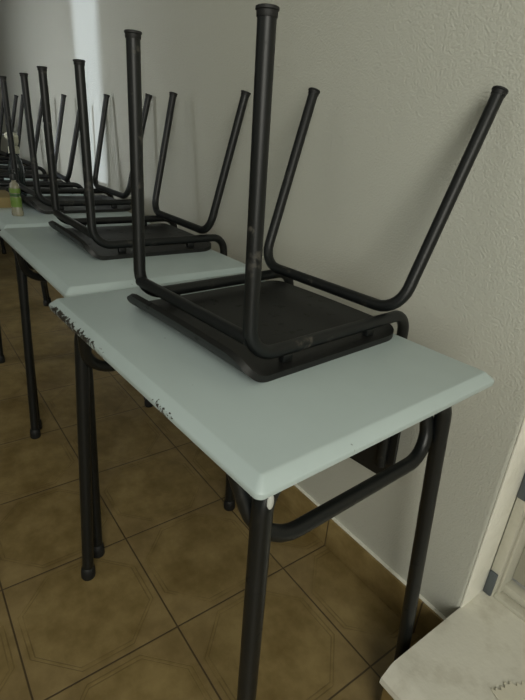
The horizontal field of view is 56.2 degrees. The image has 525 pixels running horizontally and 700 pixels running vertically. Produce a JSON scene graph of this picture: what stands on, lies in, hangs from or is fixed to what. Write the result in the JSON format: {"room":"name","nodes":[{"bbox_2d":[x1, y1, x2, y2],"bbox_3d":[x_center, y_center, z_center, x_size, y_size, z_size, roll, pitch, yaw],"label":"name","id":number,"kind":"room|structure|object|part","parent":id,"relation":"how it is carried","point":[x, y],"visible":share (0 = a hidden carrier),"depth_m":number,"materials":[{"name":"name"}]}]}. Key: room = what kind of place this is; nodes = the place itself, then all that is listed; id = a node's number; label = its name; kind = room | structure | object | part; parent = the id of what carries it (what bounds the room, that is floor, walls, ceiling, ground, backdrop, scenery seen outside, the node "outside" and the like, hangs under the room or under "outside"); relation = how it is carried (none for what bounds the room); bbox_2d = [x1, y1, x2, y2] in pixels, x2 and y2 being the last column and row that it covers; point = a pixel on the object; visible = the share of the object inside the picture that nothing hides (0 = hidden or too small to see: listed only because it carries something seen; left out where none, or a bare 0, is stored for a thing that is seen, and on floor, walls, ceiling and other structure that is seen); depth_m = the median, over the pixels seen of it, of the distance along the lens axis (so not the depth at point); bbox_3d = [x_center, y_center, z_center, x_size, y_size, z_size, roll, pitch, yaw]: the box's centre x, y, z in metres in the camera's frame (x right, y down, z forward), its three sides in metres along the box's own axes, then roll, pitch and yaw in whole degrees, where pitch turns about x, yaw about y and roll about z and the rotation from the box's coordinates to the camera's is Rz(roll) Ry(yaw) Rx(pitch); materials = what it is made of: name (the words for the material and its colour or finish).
{"room":"classroom","nodes":[
{"label":"classroom","id":0,"kind":"room"},
{"bbox_2d":[0,240,420,699],"bbox_3d":[-2.041,0.090,2.182,4.600,0.060,8.350,-13,29,-34],"label":"floor","id":1,"kind":"structure","parent":0,"point":[160,616],"depth_m":1.30,"materials":[{"name":"brown tile"}]},
{"bbox_2d":[0,236,6,253],"bbox_3d":[-2.103,-0.982,3.556,0.494,0.761,0.686,-13,29,-34],"label":"school desk","id":2,"kind":"object","parent":1,"relation":"on","point":[1,238],"visible":0.24,"depth_m":4.03,"materials":[{"name":"grey paint"}]},
{"bbox_3d":[-2.155,-1.111,3.860,0.050,0.729,0.180,24,30,36],"label":"leg","id":3,"kind":"part","parent":2,"relation":"part of","materials":[{"name":"black metal"}]},
{"bbox_2d":[0,95,18,159],"bbox_3d":[-1.890,-1.323,3.344,0.461,0.815,0.441,-13,29,-33],"label":"chair","id":4,"kind":"object","parent":2,"relation":"on","point":[3,155],"visible":0.39,"depth_m":3.27,"materials":[{"name":"black metal"}]},
{"bbox_2d":[0,178,49,305],"bbox_3d":[-1.300,-0.459,2.533,0.494,0.761,0.686,-13,30,-34],"label":"school desk","id":5,"kind":"object","parent":1,"relation":"on","point":[43,284],"visible":0.11,"depth_m":2.99,"materials":[{"name":"grey paint"}]},
{"bbox_2d":[0,94,82,191],"bbox_3d":[-1.084,-0.810,2.342,0.461,0.815,0.441,-10,28,-29],"label":"chair","id":6,"kind":"object","parent":5,"relation":"on","point":[4,184],"visible":0.43,"depth_m":2.28,"materials":[{"name":"black metal"}]},
{"bbox_3d":[-1.122,-0.794,2.325,0.374,0.045,0.368,-10,28,-29],"label":"seat","id":7,"kind":"part","parent":6,"relation":"part of","materials":[{"name":"black plastic"}]},
{"bbox_3d":[-0.934,-1.013,2.340,0.108,0.373,0.436,-10,28,-29],"label":"leg frame","id":8,"kind":"part","parent":6,"relation":"part of","materials":[{"name":"black metal"}]},
{"bbox_3d":[-1.354,-0.588,2.836,0.051,0.729,0.180,23,30,36],"label":"leg","id":9,"kind":"part","parent":5,"relation":"part of","materials":[{"name":"black metal"}]},
{"bbox_2d":[0,164,50,302],"bbox_3d":[-1.693,-0.722,3.049,0.494,0.761,0.686,-13,29,-34],"label":"school desk","id":10,"kind":"object","parent":1,"relation":"on","point":[49,298],"visible":0.06,"depth_m":3.07,"materials":[{"name":"grey paint"}]},
{"bbox_2d":[0,94,46,173],"bbox_3d":[-1.522,-1.091,2.890,0.461,0.815,0.441,-14,30,-35],"label":"chair","id":11,"kind":"object","parent":10,"relation":"on","point":[3,168],"visible":0.34,"depth_m":2.84,"materials":[{"name":"black metal"}]},
{"bbox_3d":[-1.557,-1.073,2.869,0.374,0.045,0.368,-14,30,-35],"label":"seat","id":12,"kind":"part","parent":11,"relation":"part of","materials":[{"name":"black plastic"}]},
{"bbox_3d":[-1.382,-1.300,2.902,0.107,0.373,0.436,-14,30,-35],"label":"leg frame","id":13,"kind":"part","parent":11,"relation":"part of","materials":[{"name":"black metal"}]},
{"bbox_2d":[0,194,148,429],"bbox_3d":[-0.837,-0.211,2.062,0.494,0.761,0.686,-13,30,-34],"label":"school desk","id":14,"kind":"object","parent":1,"relation":"on","point":[32,217],"visible":0.1,"depth_m":1.72,"materials":[{"name":"grey paint"}]},
{"bbox_3d":[-1.142,-0.281,2.189,0.165,0.729,0.053,-6,26,-23],"label":"leg","id":15,"kind":"part","parent":14,"relation":"part of","materials":[{"name":"black metal"}]},
{"bbox_2d":[0,190,10,207],"bbox_3d":[-1.056,-0.565,1.837,0.215,0.036,0.213,-13,29,-34],"label":"closed book","id":16,"kind":"object","parent":14,"relation":"on","point":[5,202],"visible":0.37,"depth_m":1.80,"materials":[{"name":"paper"}]},
{"bbox_2d":[2,132,26,195],"bbox_3d":[-1.033,-0.772,2.043,0.093,0.247,0.054,19,28,29],"label":"spray bottle","id":17,"kind":"object","parent":14,"relation":"on","point":[21,175],"visible":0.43,"depth_m":2.02,"materials":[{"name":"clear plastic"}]},
{"bbox_2d":[9,169,23,215],"bbox_3d":[-0.836,-0.532,1.660,0.043,0.151,0.036,17,27,27],"label":"bottle","id":18,"kind":"object","parent":14,"relation":"on","point":[14,189],"visible":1,"depth_m":1.65,"materials":[{"name":"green plastic"}]},
{"bbox_2d":[8,154,26,195],"bbox_3d":[-1.027,-0.734,2.053,0.072,0.171,0.054,19,28,29],"label":"bottle","id":19,"kind":"object","parent":14,"relation":"on","point":[21,175],"depth_m":2.03,"materials":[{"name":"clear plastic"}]},
{"bbox_3d":[-0.791,-0.062,1.764,0.053,0.729,0.165,22,30,35],"label":"leg","id":20,"kind":"part","parent":14,"relation":"part of","materials":[{"name":"black metal"}]},
{"bbox_2d":[0,73,151,215],"bbox_3d":[-0.726,-0.617,1.974,0.461,0.815,0.441,-13,30,-35],"label":"chair","id":21,"kind":"object","parent":14,"relation":"on","point":[103,203],"visible":0.7,"depth_m":1.86,"materials":[{"name":"black metal"}]},
{"bbox_3d":[-0.887,-0.603,1.847,0.020,0.020,0.318,-13,30,-35],"label":"rail","id":22,"kind":"part","parent":21,"relation":"part of","materials":[{"name":"black metal"}]},
{"bbox_3d":[-0.761,-0.599,1.954,0.374,0.045,0.368,-13,30,-35],"label":"seat","id":23,"kind":"part","parent":21,"relation":"part of","materials":[{"name":"black plastic"}]},
{"bbox_3d":[-0.585,-0.825,1.984,0.107,0.373,0.436,-13,30,-35],"label":"leg frame","id":24,"kind":"part","parent":21,"relation":"part of","materials":[{"name":"black metal"}]},
{"bbox_2d":[0,222,244,558],"bbox_3d":[-0.436,0.051,1.550,0.494,0.761,0.686,-13,30,-35],"label":"school desk","id":25,"kind":"object","parent":1,"relation":"on","point":[58,260],"visible":0.38,"depth_m":1.26,"materials":[{"name":"white laminate"}]},
{"bbox_3d":[-0.741,-0.019,1.675,0.165,0.729,0.053,-6,26,-23],"label":"leg","id":26,"kind":"part","parent":25,"relation":"part of","materials":[{"name":"black metal"}]},
{"bbox_3d":[-0.390,0.200,1.251,0.053,0.729,0.165,22,30,34],"label":"leg","id":27,"kind":"part","parent":25,"relation":"part of","materials":[{"name":"black metal"}]},
{"bbox_2d":[37,59,250,259],"bbox_3d":[-0.355,-0.360,1.467,0.461,0.815,0.441,-13,30,-34],"label":"chair","id":28,"kind":"object","parent":25,"relation":"on","point":[105,242],"visible":0.73,"depth_m":1.35,"materials":[{"name":"black metal"}]},
{"bbox_3d":[-0.518,-0.347,1.342,0.020,0.020,0.318,-13,30,-34],"label":"rail","id":29,"kind":"part","parent":28,"relation":"part of","materials":[{"name":"black metal"}]},
{"bbox_3d":[-0.391,-0.342,1.447,0.374,0.045,0.368,-13,30,-34],"label":"seat","id":30,"kind":"part","parent":28,"relation":"part of","materials":[{"name":"black plastic"}]},
{"bbox_3d":[-0.213,-0.568,1.476,0.107,0.373,0.436,-13,30,-34],"label":"leg frame","id":31,"kind":"part","parent":28,"relation":"part of","materials":[{"name":"black metal"}]},
{"bbox_2d":[49,272,493,699],"bbox_3d":[-0.049,0.314,1.033,0.494,0.761,0.686,-15,31,-37],"label":"school desk","id":32,"kind":"object","parent":1,"relation":"on","point":[268,438],"visible":0.75,"depth_m":0.70,"materials":[{"name":"white laminate"}]},
{"bbox_3d":[-0.359,0.249,1.147,0.165,0.729,0.053,-7,27,-25],"label":"leg","id":33,"kind":"part","parent":32,"relation":"part of","materials":[{"name":"black metal"}]},
{"bbox_3d":[-0.117,0.184,1.333,0.051,0.729,0.180,22,29,34],"label":"leg","id":34,"kind":"part","parent":32,"relation":"part of","materials":[{"name":"black metal"}]},
{"bbox_3d":[0.012,0.462,0.737,0.053,0.729,0.165,21,29,32],"label":"leg","id":35,"kind":"part","parent":32,"relation":"part of","materials":[{"name":"black metal"}]},
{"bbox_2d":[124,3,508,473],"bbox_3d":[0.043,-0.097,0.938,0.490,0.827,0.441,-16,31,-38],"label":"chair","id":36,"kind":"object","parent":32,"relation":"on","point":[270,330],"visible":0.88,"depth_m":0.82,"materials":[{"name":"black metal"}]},
{"bbox_3d":[-0.122,-0.071,0.795,0.020,0.020,0.318,-16,31,-38],"label":"rail","id":37,"kind":"part","parent":36,"relation":"part of","materials":[{"name":"black metal"}]},
{"bbox_3d":[-0.002,-0.070,0.909,0.374,0.045,0.368,-16,31,-38],"label":"seat","id":38,"kind":"part","parent":36,"relation":"part of","materials":[{"name":"black plastic"}]},
{"bbox_3d":[0.173,0.149,1.191,0.029,0.190,0.364,-16,31,-38],"label":"backrest","id":39,"kind":"part","parent":36,"relation":"part of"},
{"bbox_3d":[0.183,-0.306,0.962,0.151,0.374,0.436,-16,31,-38],"label":"leg frame","id":40,"kind":"part","parent":36,"relation":"part of","materials":[{"name":"black metal"}]},
{"bbox_3d":[0.255,0.399,0.921,0.180,0.729,0.050,-8,27,-26],"label":"leg","id":41,"kind":"part","parent":32,"relation":"part of","materials":[{"name":"black metal"}]},
{"bbox_2d":[379,580,524,699],"bbox_3d":[0.769,0.766,0.765,0.615,0.045,1.000,-13,29,-34],"label":"table","id":42,"kind":"object","parent":1,"relation":"on","point":[479,648],"depth_m":0.98,"materials":[{"name":"white paint"}]},
{"bbox_2d":[491,681,524,699],"bbox_3d":[0.550,0.665,0.891,0.210,0.005,0.155,-3,25,-16],"label":"paper sheet","id":43,"kind":"object","parent":42,"relation":"on","point":[511,691],"visible":1,"depth_m":0.92,"materials":[{"name":"beige paper"}]},
{"bbox_2d":[0,0,524,617],"bbox_3d":[-1.294,-1.849,3.010,0.250,2.900,6.588,-13,29,-34],"label":"wall","id":44,"kind":"structure","parent":0,"point":[404,86],"depth_m":1.10,"materials":[{"name":"paint"}]},
{"bbox_2d":[278,485,443,638],"bbox_3d":[-1.502,-0.552,3.509,0.014,0.101,6.586,-13,29,-34],"label":"baseboard","id":45,"kind":"structure","parent":44,"relation":"attached to","point":[379,579],"depth_m":1.31,"materials":[{"name":"brown tile"}]},
{"bbox_2d":[294,484,445,619],"bbox_3d":[-1.496,-0.599,3.490,0.009,0.002,6.586,-13,29,-34],"label":"trim","id":46,"kind":"structure","parent":44,"relation":"attached to","point":[335,520],"depth_m":1.28,"materials":[{"name":"white paint"}]},
{"bbox_2d":[380,689,393,699],"bbox_3d":[0.771,0.838,0.800,0.600,0.113,0.996,-13,29,-34],"label":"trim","id":47,"kind":"structure","parent":44,"relation":"attached to","point":[385,695],"depth_m":0.97,"materials":[{"name":"brown tile"}]},
{"bbox_2d":[460,417,524,607],"bbox_3d":[0.566,-0.613,0.585,0.085,2.900,0.004,-13,29,-34],"label":"trim","id":48,"kind":"structure","parent":44,"relation":"attached to","point":[515,471],"depth_m":1.01,"materials":[{"name":"white paint"}]},
{"bbox_2d":[483,474,524,595],"bbox_3d":[0.904,-0.197,0.392,0.100,2.031,0.977,-13,29,-34],"label":"door","id":49,"kind":"structure","parent":44,"relation":"in","point":[519,574],"depth_m":1.10,"materials":[{"name":"grey metal"}]},
{"bbox_3d":[0.516,0.528,1.113,0.007,0.067,0.020,-13,29,-34],"label":"hinge plate","id":50,"kind":"part","parent":49,"relation":"part of","materials":[{"name":"grey plastic"}]},
{"bbox_3d":[0.541,0.221,0.975,0.007,0.191,0.020,-13,29,-34],"label":"hinge plate","id":51,"kind":"part","parent":49,"relation":"part of","materials":[{"name":"grey plastic"}]},
{"bbox_2d":[491,497,524,596],"bbox_3d":[0.626,-0.376,0.731,0.085,2.042,0.030,-13,29,-34],"label":"trim","id":52,"kind":"structure","parent":44,"relation":"attached to","point":[512,544],"depth_m":1.07,"materials":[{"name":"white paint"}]},
{"bbox_2d":[494,579,524,621],"bbox_3d":[0.833,0.725,0.778,0.058,0.032,0.974,-13,29,-34],"label":"trim","id":53,"kind":"structure","parent":44,"relation":"attached to","point":[512,596],"depth_m":1.10,"materials":[{"name":"white paint"}]}
]}

